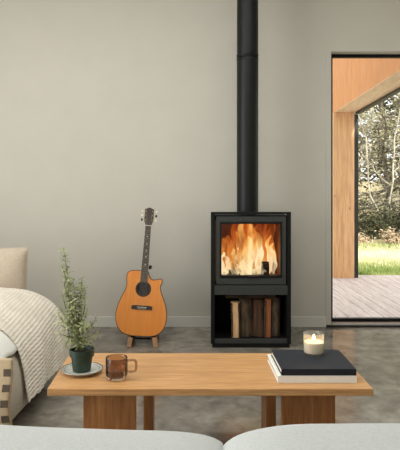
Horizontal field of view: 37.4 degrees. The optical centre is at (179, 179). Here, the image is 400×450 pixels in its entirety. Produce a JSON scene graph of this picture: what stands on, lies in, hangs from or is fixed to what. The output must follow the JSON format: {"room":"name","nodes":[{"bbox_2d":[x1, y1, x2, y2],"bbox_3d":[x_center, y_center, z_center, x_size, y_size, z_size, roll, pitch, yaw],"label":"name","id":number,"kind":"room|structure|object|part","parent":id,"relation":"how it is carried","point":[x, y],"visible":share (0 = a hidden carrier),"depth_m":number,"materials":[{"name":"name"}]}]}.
{"room":"living room","nodes":[
{"label":"living room","id":0,"kind":"room"},
{"bbox_2d":[0,0,399,316],"bbox_3d":[0.050,-0.331,5.125,7.100,3.150,0.250,0,0,0],"label":"wall","id":1,"kind":"structure","parent":0,"point":[112,111],"depth_m":5.00,"materials":[{"name":"paint"}]},
{"bbox_2d":[63,316,325,326],"bbox_3d":[0.050,1.200,4.993,6.700,0.088,0.014,0,0,0],"label":"baseboard","id":2,"kind":"structure","parent":1,"relation":"attached to","point":[102,321],"depth_m":4.99,"materials":[{"name":"grey paint"}]},
{"bbox_2d":[326,51,330,324],"bbox_3d":[2.215,0.077,4.996,1.958,2.333,0.008,0,0,0],"label":"trim","id":3,"kind":"structure","parent":1,"relation":"attached to","point":[328,53],"depth_m":4.99,"materials":[{"name":"paint"}]},
{"bbox_2d":[326,54,399,326],"bbox_3d":[2.215,0.077,5.112,1.962,2.333,0.275,0,0,0],"label":"door","id":4,"kind":"structure","parent":1,"relation":"in","point":[335,321],"depth_m":5.11,"materials":[{"name":"black metal"}]},
{"bbox_3d":[2.215,1.236,5.128,1.870,0.016,0.245,0,0,0],"label":"sill","id":5,"kind":"part","parent":4,"relation":"part of","materials":[{"name":"grey metal"}]},
{"bbox_2d":[333,58,399,113],"bbox_3d":[2.121,-1.284,6.480,0.310,0.899,2.440,0,0,0],"label":"timber beam","id":6,"kind":"structure","parent":1,"relation":"attached to","point":[359,84],"depth_m":6.50,"materials":[{"name":"brown wood"}]},
{"bbox_2d":[12,327,399,444],"bbox_3d":[0.050,1.344,1.275,7.100,0.200,7.950,0,0,0],"label":"floor","id":7,"kind":"structure","parent":0,"point":[374,352],"depth_m":3.38,"materials":[{"name":"concrete"}]},
{"bbox_2d":[7,351,51,419],"bbox_3d":[-1.741,0.894,3.435,2.018,0.700,1.290,0,0,0],"label":"daybed","id":8,"kind":"object","parent":7,"relation":"on","point":[18,400],"visible":0.02,"depth_m":2.95,"materials":[{"name":"fabric"}]},
{"bbox_2d":[0,358,12,424],"bbox_3d":[-1.260,0.992,2.724,0.991,0.346,0.039,0,0,0],"label":"patterned blanket","id":9,"kind":"object","parent":8,"relation":"hanging from","point":[6,364],"visible":0.88,"depth_m":2.71,"materials":[{"name":"beige fabric"}]},
{"bbox_2d":[0,247,27,289],"bbox_3d":[-1.262,0.645,3.905,0.506,0.396,0.151,0,0,-1],"label":"pillow","id":10,"kind":"object","parent":8,"relation":"on","point":[13,261],"visible":0.66,"depth_m":3.87,"materials":[{"name":"beige fabric"}]},
{"bbox_2d":[0,329,28,357],"bbox_3d":[-1.440,0.839,3.243,1.346,0.332,1.036,0,0,0],"label":"duvet","id":11,"kind":"object","parent":8,"relation":"on","point":[7,347],"visible":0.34,"depth_m":2.93,"materials":[{"name":"fabric"}]},
{"bbox_2d":[0,287,70,402],"bbox_3d":[-1.153,0.896,3.386,0.910,0.469,0.831,0,0,0],"label":"knitted throw","id":12,"kind":"object","parent":11,"relation":"on","point":[42,354],"visible":0.96,"depth_m":3.32,"materials":[{"name":"fabric"}]},
{"bbox_2d":[127,334,159,347],"bbox_3d":[-0.280,1.122,4.558,0.232,0.242,0.365,0,0,0],"label":"guitar stand","id":13,"kind":"object","parent":7,"relation":"on","point":[154,339],"visible":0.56,"depth_m":4.38,"materials":[{"name":"brown wood"}]},
{"bbox_3d":[-0.360,1.122,4.558,0.073,0.242,0.365,0,0,0],"label":"leg","id":14,"kind":"part","parent":13,"relation":"part of","materials":[{"name":"brown wood"}]},
{"bbox_2d":[115,208,166,336],"bbox_3d":[-0.295,0.710,4.552,0.394,0.987,0.205,0,0,-1],"label":"acoustic guitar","id":15,"kind":"object","parent":13,"relation":"on","point":[141,310],"visible":1,"depth_m":4.50,"materials":[{"name":"brown wood"}]},
{"bbox_3d":[-0.200,1.122,4.558,0.073,0.242,0.365,0,0,0],"label":"leg","id":16,"kind":"part","parent":13,"relation":"part of","materials":[{"name":"brown wood"}]},
{"bbox_2d":[0,423,399,449],"bbox_3d":[0.090,0.881,1.360,2.110,0.725,0.900,0,0,0],"label":"sofa","id":17,"kind":"object","parent":7,"relation":"on","point":[347,436],"visible":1,"depth_m":1.22,"materials":[{"name":"white fabric"}]},
{"bbox_2d":[0,425,222,449],"bbox_3d":[-0.341,0.672,1.201,0.871,0.306,0.219,0,0,0],"label":"cushion","id":18,"kind":"object","parent":17,"relation":"on","point":[12,437],"depth_m":1.23,"materials":[{"name":"white fabric"}]},
{"bbox_2d":[223,423,399,449],"bbox_3d":[0.520,0.660,1.200,0.862,0.282,0.220,0,0,0],"label":"cushion","id":19,"kind":"object","parent":17,"relation":"on","point":[347,436],"depth_m":1.21,"materials":[{"name":"white fabric"}]},
{"bbox_2d":[47,353,372,430],"bbox_3d":[0.123,1.044,2.630,1.318,0.400,0.495,0,0,0],"label":"coffee table","id":20,"kind":"object","parent":7,"relation":"on","point":[107,404],"visible":0.7,"depth_m":2.48,"materials":[{"name":"brown wood"}]},
{"bbox_2d":[61,362,102,375],"bbox_3d":[-0.430,0.834,2.590,0.184,0.019,0.184,0,0,0],"label":"saucer","id":21,"kind":"object","parent":20,"relation":"on","point":[95,367],"visible":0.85,"depth_m":2.59,"materials":[{"name":"grey ceramic"}]},
{"bbox_2d":[53,247,100,372],"bbox_3d":[-0.450,0.566,2.585,0.217,0.540,0.185,0,0,0],"label":"potted herb","id":22,"kind":"object","parent":21,"relation":"on","point":[81,355],"visible":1,"depth_m":2.56,"materials":[{"name":"green plant"}]},
{"bbox_2d":[69,345,94,372],"bbox_3d":[-0.431,0.788,2.590,0.111,0.096,0.111,0,0,0],"label":"pot","id":23,"kind":"object","parent":22,"relation":"attached to","point":[81,356],"depth_m":2.55,"materials":[{"name":"green ceramic"}]},
{"bbox_3d":[-0.296,1.058,2.500,0.221,0.372,0.040,0,0,0],"label":"leg","id":24,"kind":"part","parent":20,"relation":"part of","materials":[{"name":"brown wood"}]},
{"bbox_2d":[106,354,136,381],"bbox_3d":[-0.255,0.797,2.497,0.124,0.092,0.093,0,0,29],"label":"glass mug","id":25,"kind":"object","parent":20,"relation":"on","point":[117,370],"visible":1,"depth_m":2.47,"materials":[{"name":"brown"}]},
{"bbox_3d":[-0.202,0.789,2.505,0.043,0.061,0.011,0,0,0],"label":"handle","id":26,"kind":"part","parent":25,"relation":"part of","materials":[{"name":"clear glass"}]},
{"bbox_3d":[-0.144,1.058,2.760,0.044,0.372,0.160,0,0,0],"label":"leg","id":27,"kind":"part","parent":20,"relation":"part of","materials":[{"name":"brown wood"}]},
{"bbox_3d":[0.413,1.058,2.760,0.045,0.372,0.160,0,0,0],"label":"leg","id":28,"kind":"part","parent":20,"relation":"part of","materials":[{"name":"brown wood"}]},
{"bbox_3d":[0.541,1.058,2.500,0.223,0.372,0.040,0,0,0],"label":"leg","id":29,"kind":"part","parent":20,"relation":"part of","materials":[{"name":"brown wood"}]},
{"bbox_2d":[267,354,356,382],"bbox_3d":[0.571,0.829,2.603,0.328,0.030,0.303,0,0,0],"label":"book","id":30,"kind":"object","parent":20,"relation":"on","point":[280,379],"visible":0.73,"depth_m":2.45,"materials":[{"name":"white paper"}]},
{"bbox_2d":[271,350,355,375],"bbox_3d":[0.578,0.799,2.593,0.312,0.027,0.282,0,0,0],"label":"book","id":31,"kind":"object","parent":30,"relation":"on","point":[288,362],"visible":0.98,"depth_m":2.53,"materials":[{"name":"black paper"}]},
{"bbox_2d":[304,335,322,354],"bbox_3d":[0.604,0.738,2.665,0.091,0.096,0.091,0,0,0],"label":"candle","id":32,"kind":"object","parent":31,"relation":"on","point":[313,346],"visible":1,"depth_m":2.63,"materials":[{"name":"white wax"}]},
{"bbox_2d":[211,212,290,347],"bbox_3d":[0.526,0.741,4.571,0.593,1.007,0.436,0,0,0],"label":"wood stove","id":33,"kind":"object","parent":7,"relation":"on","point":[278,282],"visible":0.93,"depth_m":4.37,"materials":[{"name":"black metal"}]},
{"bbox_2d":[230,301,240,337],"bbox_3d":[0.417,1.047,4.439,0.080,0.262,0.074,0,0,0],"label":"log","id":34,"kind":"object","parent":33,"relation":"on","point":[234,305],"visible":1,"depth_m":4.41,"materials":[{"name":"brown wood"}]},
{"bbox_2d":[223,269,261,274],"bbox_3d":[0.516,0.721,4.608,0.360,0.050,0.048,0,0,-3],"label":"log","id":35,"kind":"object","parent":33,"relation":"in","point":[225,271],"visible":0.71,"depth_m":4.59,"materials":[{"name":"brown wood"}]},
{"bbox_2d":[239,298,252,336],"bbox_3d":[0.497,1.035,4.456,0.107,0.285,0.073,0,0,0],"label":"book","id":36,"kind":"object","parent":33,"relation":"in","point":[246,327],"visible":0.9,"depth_m":4.42,"materials":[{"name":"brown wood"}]},
{"bbox_2d":[236,0,258,211],"bbox_3d":[0.524,-0.822,4.579,0.171,2.167,0.171,0,0,0],"label":"flue pipe","id":37,"kind":"object","parent":33,"relation":"on","point":[247,55],"visible":0.96,"depth_m":4.51,"materials":[{"name":"black metal"}]},
{"bbox_2d":[221,224,276,274],"bbox_3d":[0.523,0.511,4.590,0.475,0.430,0.251,0,0,-2],"label":"fire","id":38,"kind":"object","parent":33,"relation":"in","point":[266,252],"visible":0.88,"depth_m":4.60,"materials":[{"name":"orange"}]},
{"bbox_3d":[0.526,0.521,4.380,0.516,0.501,0.030,0,0,0],"label":"door","id":39,"kind":"part","parent":33,"relation":"part of","materials":[{"name":"grey metal"}]},
{"bbox_3d":[0.526,0.519,4.385,0.464,0.420,0.023,0,0,0],"label":"frame","id":40,"kind":"part","parent":33,"relation":"part of","materials":[{"name":"black metal"}]},
{"bbox_3d":[0.526,0.816,4.381,0.540,0.071,0.031,0,0,0],"label":"drawer panel","id":41,"kind":"part","parent":33,"relation":"part of","materials":[{"name":"grey metal"}]},
{"bbox_2d":[252,299,263,336],"bbox_3d":[0.589,1.040,4.461,0.099,0.275,0.068,0,0,0],"label":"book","id":42,"kind":"object","parent":33,"relation":"on","point":[257,304],"visible":0.99,"depth_m":4.44,"materials":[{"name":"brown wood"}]},
{"bbox_2d":[225,295,275,298],"bbox_3d":[0.533,0.878,4.468,0.380,0.040,0.041,0,0,0],"label":"log","id":43,"kind":"object","parent":42,"relation":"on","point":[226,296],"visible":0.7,"depth_m":4.45,"materials":[{"name":"brown wood"}]},
{"bbox_2d":[261,261,268,274],"bbox_3d":[0.653,0.681,4.500,0.062,0.115,0.047,0,0,0],"label":"log","id":44,"kind":"object","parent":33,"relation":"in","point":[265,264],"visible":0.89,"depth_m":4.49,"materials":[{"name":"brown wood"}]},
{"bbox_2d":[264,298,270,336],"bbox_3d":[0.657,1.036,4.442,0.054,0.283,0.065,0,0,0],"label":"log","id":45,"kind":"object","parent":33,"relation":"in","point":[267,309],"visible":1,"depth_m":4.42,"materials":[{"name":"brown wood"}]},
{"bbox_2d":[270,296,280,336],"bbox_3d":[0.714,1.033,4.466,0.098,0.290,0.070,0,0,0],"label":"log","id":46,"kind":"object","parent":33,"relation":"in","point":[275,302],"visible":0.8,"depth_m":4.44,"materials":[{"name":"brown wood"}]},
{"label":"outside","id":47,"kind":"structure","parent":0,"visible":0},
{"bbox_2d":[333,275,399,316],"bbox_3d":[3.012,1.260,6.475,8.024,0.031,2.450,0,0,0],"label":"deck","id":48,"kind":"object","parent":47,"point":[367,295],"visible":0.08,"depth_m":6.30,"materials":[{"name":"grey wood"}]},
{"bbox_2d":[333,112,357,277],"bbox_3d":[2.104,0.191,7.590,0.317,2.106,0.200,0,0,0],"label":"timber post","id":49,"kind":"object","parent":48,"relation":"on","point":[345,124],"visible":0.87,"depth_m":7.49,"materials":[{"name":"brown wood"}]},
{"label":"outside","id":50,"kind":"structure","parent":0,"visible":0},
{"bbox_2d":[358,181,399,274],"bbox_3d":[10.000,0.777,31.750,40.000,1.328,53.000,0,0,0],"label":"lawn","id":51,"kind":"structure","parent":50,"point":[379,241],"depth_m":15.49,"materials":[{"name":"green plant"}]},
{"bbox_2d":[358,201,369,234],"bbox_3d":[4.008,0.926,14.254,1.380,1.094,0.925,0,0,17],"label":"shrub","id":52,"kind":"object","parent":51,"relation":"on","point":[363,206],"visible":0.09,"depth_m":14.16,"materials":[{"name":"green plant"}]},
{"bbox_2d":[358,232,376,242],"bbox_3d":[4.069,1.385,13.344,0.723,0.443,0.637,0,0,-23],"label":"dry brush","id":53,"kind":"object","parent":51,"relation":"on","point":[364,239],"visible":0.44,"depth_m":13.22,"materials":[{"name":"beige plant"}]},
{"bbox_2d":[355,107,388,193],"bbox_3d":[4.444,-2.164,18.525,3.643,7.080,4.594,0,0,33],"label":"tree","id":54,"kind":"object","parent":51,"relation":"on","point":[383,107],"visible":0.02,"depth_m":17.77,"materials":[{"name":"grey plant"}]},
{"bbox_2d":[354,107,397,180],"bbox_3d":[6.085,-3.159,22.859,5.119,8.810,4.483,0,0,-28],"label":"dense tree","id":55,"kind":"object","parent":51,"relation":"on","point":[372,140],"visible":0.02,"depth_m":22.05,"materials":[{"name":"green plant"}]},
{"bbox_2d":[354,96,399,221],"bbox_3d":[5.479,-1.823,15.778,4.308,6.717,3.678,0,0,0],"label":"tree","id":56,"kind":"object","parent":51,"relation":"on","point":[387,190],"visible":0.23,"depth_m":15.65,"materials":[{"name":"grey plant"}]},
{"bbox_2d":[358,122,395,205],"bbox_3d":[7.283,-3.389,25.925,6.258,10.791,6.142,0,0,0],"label":"dense tree","id":57,"kind":"object","parent":51,"relation":"on","point":[371,179],"visible":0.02,"depth_m":25.28,"materials":[{"name":"green plant"}]},
{"bbox_2d":[358,92,399,217],"bbox_3d":[5.153,-0.669,14.835,2.667,4.210,1.976,0,0,0],"label":"forked tree","id":58,"kind":"object","parent":51,"relation":"on","point":[370,111],"visible":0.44,"depth_m":14.51,"materials":[{"name":"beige plant"}]},
{"bbox_2d":[358,200,399,239],"bbox_3d":[4.710,1.002,13.970,1.413,1.065,0.985,0,0,0],"label":"shrub","id":59,"kind":"object","parent":51,"relation":"on","point":[381,223],"visible":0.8,"depth_m":13.88,"materials":[{"name":"green plant"}]},
{"bbox_2d":[358,242,399,274],"bbox_3d":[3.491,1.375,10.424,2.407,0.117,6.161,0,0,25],"label":"grass","id":60,"kind":"structure","parent":51,"relation":"on","point":[386,271],"depth_m":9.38,"materials":[{"name":"green plant"}]},
{"bbox_2d":[358,115,399,212],"bbox_3d":[6.334,-1.410,15.086,4.428,5.673,3.202,0,0,0],"label":"tree","id":61,"kind":"object","parent":51,"relation":"on","point":[391,152],"visible":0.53,"depth_m":15.45,"materials":[{"name":"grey plant"}]},
{"bbox_2d":[358,97,399,208],"bbox_3d":[8.239,-3.369,22.397,5.014,9.273,4.579,0,0,43],"label":"dense tree","id":62,"kind":"object","parent":51,"relation":"on","point":[384,102],"visible":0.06,"depth_m":22.55,"materials":[{"name":"green plant"}]},
{"bbox_2d":[358,104,399,214],"bbox_3d":[4.564,-1.749,15.484,3.757,6.386,3.694,0,0,0],"label":"tree","id":63,"kind":"object","parent":51,"relation":"on","point":[364,164],"visible":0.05,"depth_m":15.26,"materials":[{"name":"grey plant"}]},
{"bbox_2d":[358,94,399,210],"bbox_3d":[6.947,-2.299,18.739,4.053,7.389,4.417,0,0,29],"label":"tree","id":64,"kind":"object","parent":51,"relation":"on","point":[397,110],"visible":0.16,"depth_m":18.59,"materials":[{"name":"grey plant"}]},
{"bbox_2d":[359,94,399,180],"bbox_3d":[9.569,-3.086,23.877,4.733,8.704,6.346,0,0,0],"label":"dense tree","id":65,"kind":"object","parent":51,"relation":"on","point":[364,169],"visible":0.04,"depth_m":24.73,"materials":[{"name":"green plant"}]},
{"bbox_2d":[375,225,399,243],"bbox_3d":[4.689,1.265,12.950,0.838,0.528,0.922,0,0,0],"label":"dry brush","id":66,"kind":"object","parent":51,"relation":"on","point":[390,238],"visible":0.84,"depth_m":12.83,"materials":[{"name":"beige plant"}]},
{"bbox_2d":[377,200,399,235],"bbox_3d":[5.347,0.898,14.279,1.238,1.234,1.132,0,0,-45],"label":"shrub","id":67,"kind":"object","parent":51,"relation":"on","point":[396,217],"visible":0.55,"depth_m":14.16,"materials":[{"name":"green plant"}]},
{"bbox_3d":[5.335,0.940,14.310,0.884,0.965,0.788,0,0,36],"label":"stem","id":68,"kind":"part","parent":67,"relation":"part of","materials":[{"name":"green plant"}]}
]}

